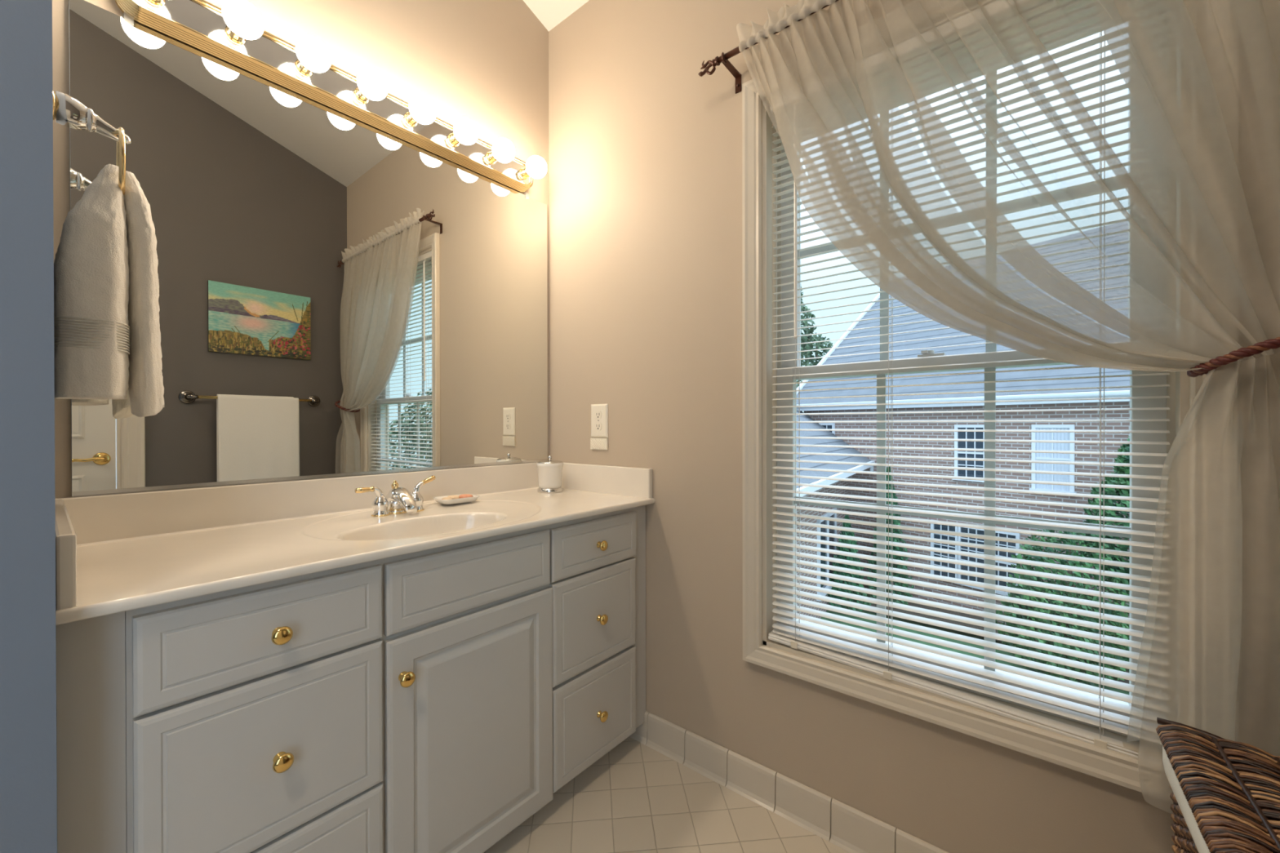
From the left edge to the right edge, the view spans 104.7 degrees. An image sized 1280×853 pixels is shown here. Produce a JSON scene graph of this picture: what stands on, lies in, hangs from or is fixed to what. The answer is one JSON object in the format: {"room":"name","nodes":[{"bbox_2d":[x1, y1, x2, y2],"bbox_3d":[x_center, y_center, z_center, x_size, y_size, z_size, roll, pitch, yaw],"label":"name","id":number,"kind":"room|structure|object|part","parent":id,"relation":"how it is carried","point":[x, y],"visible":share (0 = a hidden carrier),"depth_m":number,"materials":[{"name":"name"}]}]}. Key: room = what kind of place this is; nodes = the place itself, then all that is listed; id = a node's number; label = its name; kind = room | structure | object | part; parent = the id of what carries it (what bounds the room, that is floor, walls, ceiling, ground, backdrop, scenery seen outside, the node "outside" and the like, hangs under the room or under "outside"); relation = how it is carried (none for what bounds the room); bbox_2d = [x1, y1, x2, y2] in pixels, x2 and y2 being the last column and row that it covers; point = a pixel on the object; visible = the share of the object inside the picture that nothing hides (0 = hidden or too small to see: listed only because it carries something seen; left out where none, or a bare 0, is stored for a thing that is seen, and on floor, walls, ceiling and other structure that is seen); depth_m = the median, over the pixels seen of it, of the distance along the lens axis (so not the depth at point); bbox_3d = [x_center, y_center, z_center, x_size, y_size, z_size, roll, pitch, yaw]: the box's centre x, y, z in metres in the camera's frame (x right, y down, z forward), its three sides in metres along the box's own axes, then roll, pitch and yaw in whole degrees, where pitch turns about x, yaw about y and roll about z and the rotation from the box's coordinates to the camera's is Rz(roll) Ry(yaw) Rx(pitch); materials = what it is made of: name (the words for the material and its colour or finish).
{"room":"bathroom","nodes":[
{"label":"bathroom","id":0,"kind":"room"},
{"bbox_2d":[0,0,57,852],"bbox_3d":[-1.784,-0.867,0.044,0.760,4.033,2.215,0,0,39],"label":"wall","id":1,"kind":"structure","parent":0,"point":[28,638],"depth_m":0.65,"materials":[{"name":"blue paint"}]},
{"bbox_2d":[53,90,131,195],"bbox_3d":[-1.079,-0.544,0.970,0.148,0.180,0.109,0,0,39],"label":"towel ring","id":2,"kind":"object","parent":1,"relation":"attached to","point":[68,111],"visible":0.78,"depth_m":0.95,"materials":[{"name":"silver metal"}]},
{"bbox_3d":[-1.110,-0.607,0.931,0.054,0.054,0.010,0,0,39],"label":"wall plate","id":3,"kind":"part","parent":2,"relation":"part of","materials":[{"name":"gold metal"}]},
{"bbox_3d":[-1.076,-0.605,0.974,0.047,0.058,0.099,0,0,39],"label":"post","id":4,"kind":"part","parent":2,"relation":"part of","materials":[{"name":"silver metal"}]},
{"bbox_2d":[53,164,164,417],"bbox_3d":[-1.060,-0.268,0.986,0.187,0.498,0.158,0,0,39],"label":"hand towel","id":5,"kind":"object","parent":2,"relation":"hanging from","point":[107,334],"visible":0.94,"depth_m":0.94,"materials":[{"name":"beige fabric"}]},
{"bbox_2d":[52,0,549,498],"bbox_3d":[-0.884,-0.507,1.635,0.140,3.298,1.385,0,0,39],"label":"wall","id":6,"kind":"structure","parent":0,"point":[485,63],"depth_m":1.72,"materials":[{"name":"beige paint"}]},
{"bbox_2d":[55,462,538,544],"bbox_3d":[-0.820,0.210,1.586,0.021,0.116,1.384,0,0,39],"label":"backsplash","id":7,"kind":"structure","parent":6,"relation":"attached to","point":[101,517],"depth_m":1.31,"materials":[{"name":"beige stone"}]},
{"bbox_2d":[68,0,548,497],"bbox_3d":[-0.819,-0.403,1.593,0.013,1.108,1.336,0,0,39],"label":"wall mirror","id":8,"kind":"object","parent":6,"relation":"attached to","point":[340,295],"visible":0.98,"depth_m":1.40,"materials":[{"name":"silver mirror"}]},
{"bbox_2d":[115,0,546,192],"bbox_3d":[-0.773,-1.003,1.530,0.164,0.110,1.169,0,0,39],"label":"vanity light bar","id":9,"kind":"object","parent":6,"relation":"attached to","point":[234,34],"visible":1,"depth_m":1.41,"materials":[{"name":"gold metal"}]},
{"bbox_2d":[146,0,165,6],"bbox_3d":[-1.087,-1.003,1.110,0.120,0.080,0.080,0,0,39],"label":"bulb","id":10,"kind":"object","parent":9,"relation":"attached to","point":[149,2],"depth_m":1.15,"materials":[{"name":"white glass"}]},
{"bbox_2d":[222,0,263,44],"bbox_3d":[-0.992,-1.004,1.227,0.120,0.080,0.080,0,0,39],"label":"bulb","id":11,"kind":"object","parent":9,"relation":"attached to","point":[242,24],"depth_m":1.20,"materials":[{"name":"white glass"}]},
{"bbox_2d":[294,35,331,76],"bbox_3d":[-0.896,-1.004,1.344,0.120,0.080,0.080,0,0,39],"label":"bulb","id":12,"kind":"object","parent":9,"relation":"attached to","point":[313,58],"depth_m":1.32,"materials":[{"name":"white glass"}]},
{"bbox_2d":[354,67,387,103],"bbox_3d":[-0.800,-1.005,1.461,0.120,0.080,0.080,0,0,39],"label":"bulb","id":13,"kind":"object","parent":9,"relation":"attached to","point":[371,86],"depth_m":1.43,"materials":[{"name":"white glass"}]},
{"bbox_2d":[404,94,436,126],"bbox_3d":[-0.704,-1.006,1.578,0.120,0.080,0.080,0,0,39],"label":"bulb","id":14,"kind":"object","parent":9,"relation":"attached to","point":[420,111],"depth_m":1.55,"materials":[{"name":"white glass"}]},
{"bbox_2d":[448,117,478,146],"bbox_3d":[-0.609,-1.006,1.695,0.120,0.080,0.080,0,0,39],"label":"bulb","id":15,"kind":"object","parent":9,"relation":"attached to","point":[464,132],"depth_m":1.67,"materials":[{"name":"white glass"}]},
{"bbox_2d":[485,137,515,164],"bbox_3d":[-0.513,-1.007,1.812,0.120,0.080,0.080,0,0,39],"label":"bulb","id":16,"kind":"object","parent":9,"relation":"attached to","point":[502,151],"depth_m":1.78,"materials":[{"name":"white glass"}]},
{"bbox_2d":[519,155,546,179],"bbox_3d":[-0.417,-1.007,1.929,0.120,0.080,0.080,0,0,39],"label":"bulb","id":17,"kind":"object","parent":9,"relation":"attached to","point":[535,167],"depth_m":1.90,"materials":[{"name":"white glass"}]},
{"bbox_2d":[523,0,589,31],"bbox_3d":[-0.683,-2.348,0.030,2.480,1.408,3.880,0,0,39],"label":"ceiling","id":18,"kind":"structure","parent":0,"point":[550,13],"depth_m":2.03,"materials":[{"name":"white paint"}]},
{"bbox_2d":[483,736,849,852],"bbox_3d":[-0.677,1.198,0.043,2.480,0.100,3.880,0,0,39],"label":"floor","id":19,"kind":"structure","parent":0,"point":[635,798],"depth_m":1.44,"materials":[{"name":"beige tile"}]},
{"bbox_2d":[55,505,645,852],"bbox_3d":[-0.601,0.711,1.409,0.578,0.864,1.380,0,0,39],"label":"vanity cabinet","id":20,"kind":"object","parent":19,"relation":"on","point":[437,700],"visible":0.98,"depth_m":1.03,"materials":[{"name":"white paint"}]},
{"bbox_3d":[-0.677,0.614,0.921,0.021,0.304,0.376,0,0,39],"label":"drawer","id":21,"kind":"part","parent":20,"relation":"part of","materials":[{"name":"white paint"}]},
{"bbox_3d":[-0.677,0.378,0.920,0.021,0.156,0.376,0,0,39],"label":"drawer","id":22,"kind":"part","parent":20,"relation":"part of","materials":[{"name":"white paint"}]},
{"bbox_3d":[-0.658,0.382,0.905,0.030,0.033,0.033,0,0,39],"label":"knob","id":23,"kind":"part","parent":20,"relation":"part of","materials":[{"name":"gold metal"}]},
{"bbox_3d":[-0.657,0.615,0.907,0.030,0.033,0.033,0,0,39],"label":"knob","id":24,"kind":"part","parent":20,"relation":"part of","materials":[{"name":"gold metal"}]},
{"bbox_3d":[-0.676,0.921,0.922,0.021,0.298,0.376,0,0,39],"label":"drawer","id":25,"kind":"part","parent":20,"relation":"part of","materials":[{"name":"white paint"}]},
{"bbox_2d":[55,462,654,625],"bbox_3d":[-0.607,0.272,1.412,0.571,0.240,1.384,0,0,39],"label":"countertop","id":26,"kind":"structure","parent":20,"relation":"on","point":[122,552],"depth_m":1.19,"materials":[{"name":"beige stone"}]},
{"bbox_2d":[355,475,435,516],"bbox_3d":[-0.722,0.212,1.494,0.128,0.104,0.254,0,0,39],"label":"faucet","id":27,"kind":"object","parent":26,"relation":"on","point":[398,500],"visible":1,"depth_m":1.47,"materials":[{"name":"silver metal"}]},
{"bbox_3d":[-0.776,0.196,1.460,0.022,0.038,0.036,0,0,39],"label":"lever","id":28,"kind":"part","parent":27,"relation":"part of","materials":[{"name":"silver metal"}]},
{"bbox_3d":[-0.772,0.233,1.467,0.045,0.063,0.045,0,0,39],"label":"handle","id":29,"kind":"part","parent":27,"relation":"part of","materials":[{"name":"silver metal"}]},
{"bbox_3d":[-0.756,0.190,1.523,0.021,0.047,0.021,0,0,39],"label":"lift knob","id":30,"kind":"part","parent":27,"relation":"part of","materials":[{"name":"gold metal"}]},
{"bbox_3d":[-0.720,0.225,1.493,0.123,0.079,0.058,0,0,39],"label":"spout","id":31,"kind":"part","parent":27,"relation":"part of","materials":[{"name":"silver metal"}]},
{"bbox_3d":[-0.704,0.233,1.550,0.045,0.063,0.045,0,0,39],"label":"handle","id":32,"kind":"part","parent":27,"relation":"part of","materials":[{"name":"silver metal"}]},
{"bbox_3d":[-0.700,0.195,1.558,0.020,0.041,0.038,0,0,25],"label":"lever","id":33,"kind":"part","parent":27,"relation":"part of","materials":[{"name":"silver metal"}]},
{"bbox_2d":[432,493,479,504],"bbox_3d":[-0.623,0.247,1.674,0.132,0.019,0.096,0,0,-45],"label":"soap dish","id":34,"kind":"object","parent":26,"relation":"on","point":[437,499],"visible":0.86,"depth_m":1.65,"materials":[{"name":"white ceramic"}]},
{"bbox_2d":[441,497,452,499],"bbox_3d":[-0.643,0.243,1.643,0.039,0.014,0.033,0,0,39],"label":"soap","id":35,"kind":"object","parent":34,"relation":"in","point":[444,498],"visible":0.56,"depth_m":1.63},
{"bbox_2d":[447,495,459,499],"bbox_3d":[-0.634,0.241,1.677,0.038,0.016,0.039,0,0,39],"label":"soap","id":36,"kind":"object","parent":34,"relation":"in","point":[452,497],"visible":0.69,"depth_m":1.67,"materials":[{"name":"beige wax"}]},
{"bbox_2d":[458,493,472,498],"bbox_3d":[-0.599,0.241,1.694,0.050,0.017,0.044,0,0,39],"label":"soap","id":37,"kind":"object","parent":34,"relation":"in","point":[464,495],"visible":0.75,"depth_m":1.68,"materials":[{"name":"orange wax"}]},
{"bbox_2d":[536,455,563,493],"bbox_3d":[-0.355,0.185,1.948,0.105,0.142,0.105,0,0,39],"label":"lidded canister","id":38,"kind":"object","parent":26,"relation":"on","point":[549,471],"visible":1,"depth_m":1.91,"materials":[{"name":"white ceramic"}]},
{"bbox_2d":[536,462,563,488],"bbox_3d":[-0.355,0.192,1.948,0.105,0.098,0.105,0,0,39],"label":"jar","id":39,"kind":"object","parent":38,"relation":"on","point":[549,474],"depth_m":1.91,"materials":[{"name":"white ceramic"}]},
{"bbox_3d":[-0.355,0.137,1.948,0.101,0.012,0.101,0,0,39],"label":"lid","id":40,"kind":"part","parent":38,"relation":"part of","materials":[{"name":"silver metal"}]},
{"bbox_3d":[-0.513,0.553,1.083,0.030,0.033,0.033,0,0,39],"label":"knob","id":41,"kind":"part","parent":20,"relation":"part of","materials":[{"name":"gold metal"}]},
{"bbox_3d":[-0.408,0.377,1.250,0.021,0.156,0.458,0,0,39],"label":"drawer","id":42,"kind":"part","parent":20,"relation":"part of","materials":[{"name":"white paint"}]},
{"bbox_3d":[-0.404,0.776,1.255,0.020,0.617,0.466,0,0,39],"label":"door","id":43,"kind":"part","parent":20,"relation":"part of","materials":[{"name":"white paint"}]},
{"bbox_3d":[-0.138,0.609,1.580,0.021,0.300,0.376,0,0,39],"label":"drawer","id":44,"kind":"part","parent":20,"relation":"part of","materials":[{"name":"white paint"}]},
{"bbox_3d":[-0.137,0.376,1.581,0.021,0.154,0.382,0,0,39],"label":"drawer","id":45,"kind":"part","parent":20,"relation":"part of","materials":[{"name":"white paint"}]},
{"bbox_3d":[-0.136,0.918,1.582,0.021,0.298,0.374,0,0,39],"label":"drawer","id":46,"kind":"part","parent":20,"relation":"part of","materials":[{"name":"white paint"}]},
{"bbox_3d":[-0.119,0.918,1.565,0.030,0.033,0.033,0,0,39],"label":"knob","id":47,"kind":"part","parent":20,"relation":"part of","materials":[{"name":"gold metal"}]},
{"bbox_3d":[-0.120,0.611,1.564,0.030,0.033,0.033,0,0,39],"label":"knob","id":48,"kind":"part","parent":20,"relation":"part of","materials":[{"name":"gold metal"}]},
{"bbox_3d":[-0.120,0.377,1.563,0.030,0.033,0.033,0,0,39],"label":"knob","id":49,"kind":"part","parent":20,"relation":"part of","materials":[{"name":"gold metal"}]},
{"bbox_2d":[1155,717,1279,852],"bbox_3d":[0.913,0.833,0.585,0.361,0.614,0.573,0,0,39],"label":"wicker hamper","id":50,"kind":"object","parent":19,"relation":"on","point":[1225,796],"visible":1,"depth_m":0.74,"materials":[{"name":"brown wicker"}]},
{"bbox_2d":[548,0,1279,852],"bbox_3d":[0.505,-0.278,1.485,2.480,2.838,0.140,0,0,39],"label":"wall","id":51,"kind":"structure","parent":0,"point":[645,149],"depth_m":1.66,"materials":[{"name":"beige paint"}]},
{"bbox_2d":[590,404,608,449],"bbox_3d":[-0.161,0.001,1.934,0.091,0.178,0.010,0,0,39],"label":"wall outlet","id":52,"kind":"object","parent":51,"relation":"attached to","point":[599,412],"visible":1,"depth_m":1.93,"materials":[{"name":"beige plastic"}]},
{"bbox_2d":[594,410,601,418],"bbox_3d":[-0.164,-0.046,1.931,0.037,0.031,0.002,0,0,39],"label":"receptacle","id":53,"kind":"object","parent":52,"relation":"attached to","point":[597,414],"depth_m":1.93,"materials":[{"name":"beige plastic"}]},
{"bbox_2d":[595,422,601,430],"bbox_3d":[-0.164,-0.001,1.931,0.037,0.031,0.002,0,0,39],"label":"receptacle","id":54,"kind":"object","parent":52,"relation":"attached to","point":[597,424],"depth_m":1.93,"materials":[{"name":"beige plastic"}]},
{"bbox_2d":[590,438,608,449],"bbox_3d":[-0.161,0.068,1.935,0.091,0.044,0.008,0,0,39],"label":"light","id":55,"kind":"object","parent":52,"relation":"attached to","point":[595,443],"depth_m":1.93,"materials":[{"name":"beige plastic"}]},
{"bbox_3d":[-0.161,-0.022,1.935,0.091,0.131,0.008,0,0,39],"label":"plate","id":56,"kind":"part","parent":52,"relation":"part of","materials":[{"name":"beige plastic"}]},
{"bbox_2d":[697,0,839,93],"bbox_3d":[0.713,-1.091,1.153,1.313,0.084,0.103,0,0,39],"label":"curtain rod","id":57,"kind":"object","parent":51,"relation":"attached to","point":[723,59],"visible":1,"depth_m":1.50,"materials":[{"name":"brown metal"}]},
{"bbox_3d":[0.690,-1.108,1.125,1.170,0.017,0.017,0,0,39],"label":"rod","id":58,"kind":"part","parent":57,"relation":"part of","materials":[{"name":"brown metal"}]},
{"bbox_2d":[736,0,1279,813],"bbox_3d":[0.742,-0.230,1.095,1.158,1.884,0.090,0,0,41],"label":"sheer curtain","id":59,"kind":"object","parent":57,"relation":"hanging from","point":[1086,183],"visible":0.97,"depth_m":0.94,"materials":[{"name":"white fabric"}]},
{"bbox_2d":[1186,337,1279,377],"bbox_3d":[1.078,-0.144,0.810,0.242,0.111,0.142,0,0,26],"label":"tieback","id":60,"kind":"object","parent":59,"relation":"attached to","point":[1258,348],"visible":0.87,"depth_m":0.81,"materials":[{"name":"brown fabric"}]},
{"bbox_2d":[629,711,949,852],"bbox_3d":[0.617,1.088,1.293,1.740,0.107,0.026,0,0,39],"label":"baseboard","id":61,"kind":"structure","parent":51,"relation":"attached to","point":[849,828],"depth_m":1.46,"materials":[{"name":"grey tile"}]},
{"bbox_2d":[742,79,1206,792],"bbox_3d":[0.748,-0.166,1.267,0.994,1.777,0.160,0,0,39],"label":"window","id":62,"kind":"structure","parent":51,"relation":"in","point":[1121,769],"depth_m":1.37,"materials":[{"name":"beige paint"}]},
{"bbox_3d":[0.776,-0.564,1.300,0.847,0.841,0.030,0,0,39],"label":"sash","id":63,"kind":"part","parent":62,"relation":"part of","materials":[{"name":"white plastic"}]},
{"bbox_2d":[768,125,1169,758],"bbox_3d":[0.722,-0.156,1.235,0.840,1.657,0.045,0,0,39],"label":"blind","id":64,"kind":"object","parent":62,"relation":"attached to","point":[820,645],"visible":0.66,"depth_m":1.19,"materials":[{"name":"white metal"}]},
{"bbox_3d":[0.466,-0.158,1.453,0.007,1.593,0.030,0,0,39],"label":"ladder cord","id":65,"kind":"part","parent":64,"relation":"part of","materials":[{"name":"white fabric"}]},
{"bbox_3d":[0.659,-0.153,1.295,0.007,1.601,0.030,0,0,39],"label":"ladder cord","id":66,"kind":"part","parent":64,"relation":"part of","materials":[{"name":"white fabric"}]},
{"bbox_3d":[0.722,0.650,1.237,0.840,0.045,0.029,0,0,39],"label":"rail","id":67,"kind":"part","parent":64,"relation":"part of","materials":[{"name":"white metal"}]},
{"bbox_3d":[0.973,-0.146,1.038,0.007,1.615,0.030,0,0,39],"label":"ladder cord","id":68,"kind":"part","parent":64,"relation":"part of","materials":[{"name":"white fabric"}]},
{"bbox_3d":[0.755,0.237,1.276,0.847,0.832,0.030,0,0,39],"label":"sash","id":69,"kind":"part","parent":62,"relation":"part of","materials":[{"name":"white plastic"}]},
{"label":"outside","id":70,"kind":"structure","parent":0,"visible":0},
{"bbox_2d":[821,604,1128,700],"bbox_3d":[19.092,4.825,25.943,90.000,0.178,58.500,0,0,39],"label":"lawn","id":71,"kind":"structure","parent":70,"point":[963,633],"depth_m":11.50,"materials":[{"name":"green plant"}]},
{"bbox_2d":[796,284,832,387],"bbox_3d":[8.944,-2.200,25.604,5.587,14.082,3.338,0,0,-7],"label":"deciduous tree","id":72,"kind":"object","parent":71,"relation":"on","point":[807,354],"visible":0.17,"depth_m":24.84,"materials":[{"name":"green plant"}]},
{"bbox_2d":[796,293,1129,646],"bbox_3d":[7.803,-0.682,10.754,15.758,11.156,17.584,0,0,-34],"label":"house","id":73,"kind":"structure","parent":71,"relation":"on","point":[1085,371],"depth_m":12.72,"materials":[{"name":"brown brick"}]},
{"bbox_3d":[6.072,0.209,16.022,0.008,0.500,0.430,0,0,-34],"label":"pane","id":74,"kind":"part","parent":73,"relation":"part of","materials":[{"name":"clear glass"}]},
{"bbox_3d":[4.920,3.292,12.986,0.020,1.800,1.850,0,0,34],"label":"pane","id":75,"kind":"part","parent":73,"relation":"part of","materials":[{"name":"clear glass"}]},
{"bbox_3d":[8.061,3.287,13.047,0.008,1.400,0.540,0,0,-34],"label":"pane","id":76,"kind":"part","parent":73,"relation":"part of","materials":[{"name":"clear glass"}]},
{"bbox_3d":[8.398,0.668,12.525,0.008,1.280,0.590,0,0,-34],"label":"pane","id":77,"kind":"part","parent":73,"relation":"part of","materials":[{"name":"clear glass"}]},
{"bbox_3d":[8.427,3.288,12.498,0.008,1.400,0.540,0,0,-34],"label":"pane","id":78,"kind":"part","parent":73,"relation":"part of","materials":[{"name":"clear glass"}]},
{"bbox_3d":[8.792,3.290,11.948,0.008,1.400,0.540,0,0,-34],"label":"pane","id":79,"kind":"part","parent":73,"relation":"part of","materials":[{"name":"clear glass"}]},
{"bbox_2d":[1035,427,1069,491],"bbox_3d":[9.311,0.732,11.133,0.012,1.400,0.620,0,0,-34],"label":"drape","id":80,"kind":"object","parent":73,"relation":"hanging from","point":[1039,436],"depth_m":11.12,"materials":[{"name":"white fabric"}]},
{"bbox_2d":[852,583,1128,684],"bbox_3d":[8.656,4.762,10.505,1.750,0.073,9.600,0,0,-34],"label":"mulch bed","id":81,"kind":"object","parent":71,"relation":"on","point":[948,611],"visible":0.07,"depth_m":12.44,"materials":[{"name":"brown soil"}]},
{"bbox_2d":[826,514,871,612],"bbox_3d":[5.489,3.616,13.158,1.190,2.548,1.184,0,0,39],"label":"conifer","id":82,"kind":"object","parent":81,"relation":"on","point":[846,517],"visible":0.43,"depth_m":12.94,"materials":[{"name":"green plant"}]},
{"bbox_2d":[865,466,913,604],"bbox_3d":[6.813,2.989,13.587,1.328,3.796,1.331,0,0,39],"label":"conifer","id":83,"kind":"object","parent":81,"relation":"on","point":[895,522],"visible":0.36,"depth_m":13.37,"materials":[{"name":"green plant"}]},
{"bbox_2d":[995,435,1129,687],"bbox_3d":[8.635,2.556,9.601,2.884,4.970,2.156,0,0,39],"label":"tree","id":84,"kind":"object","parent":81,"relation":"on","point":[1125,447],"visible":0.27,"depth_m":9.36,"materials":[{"name":"green plant"}]}
]}

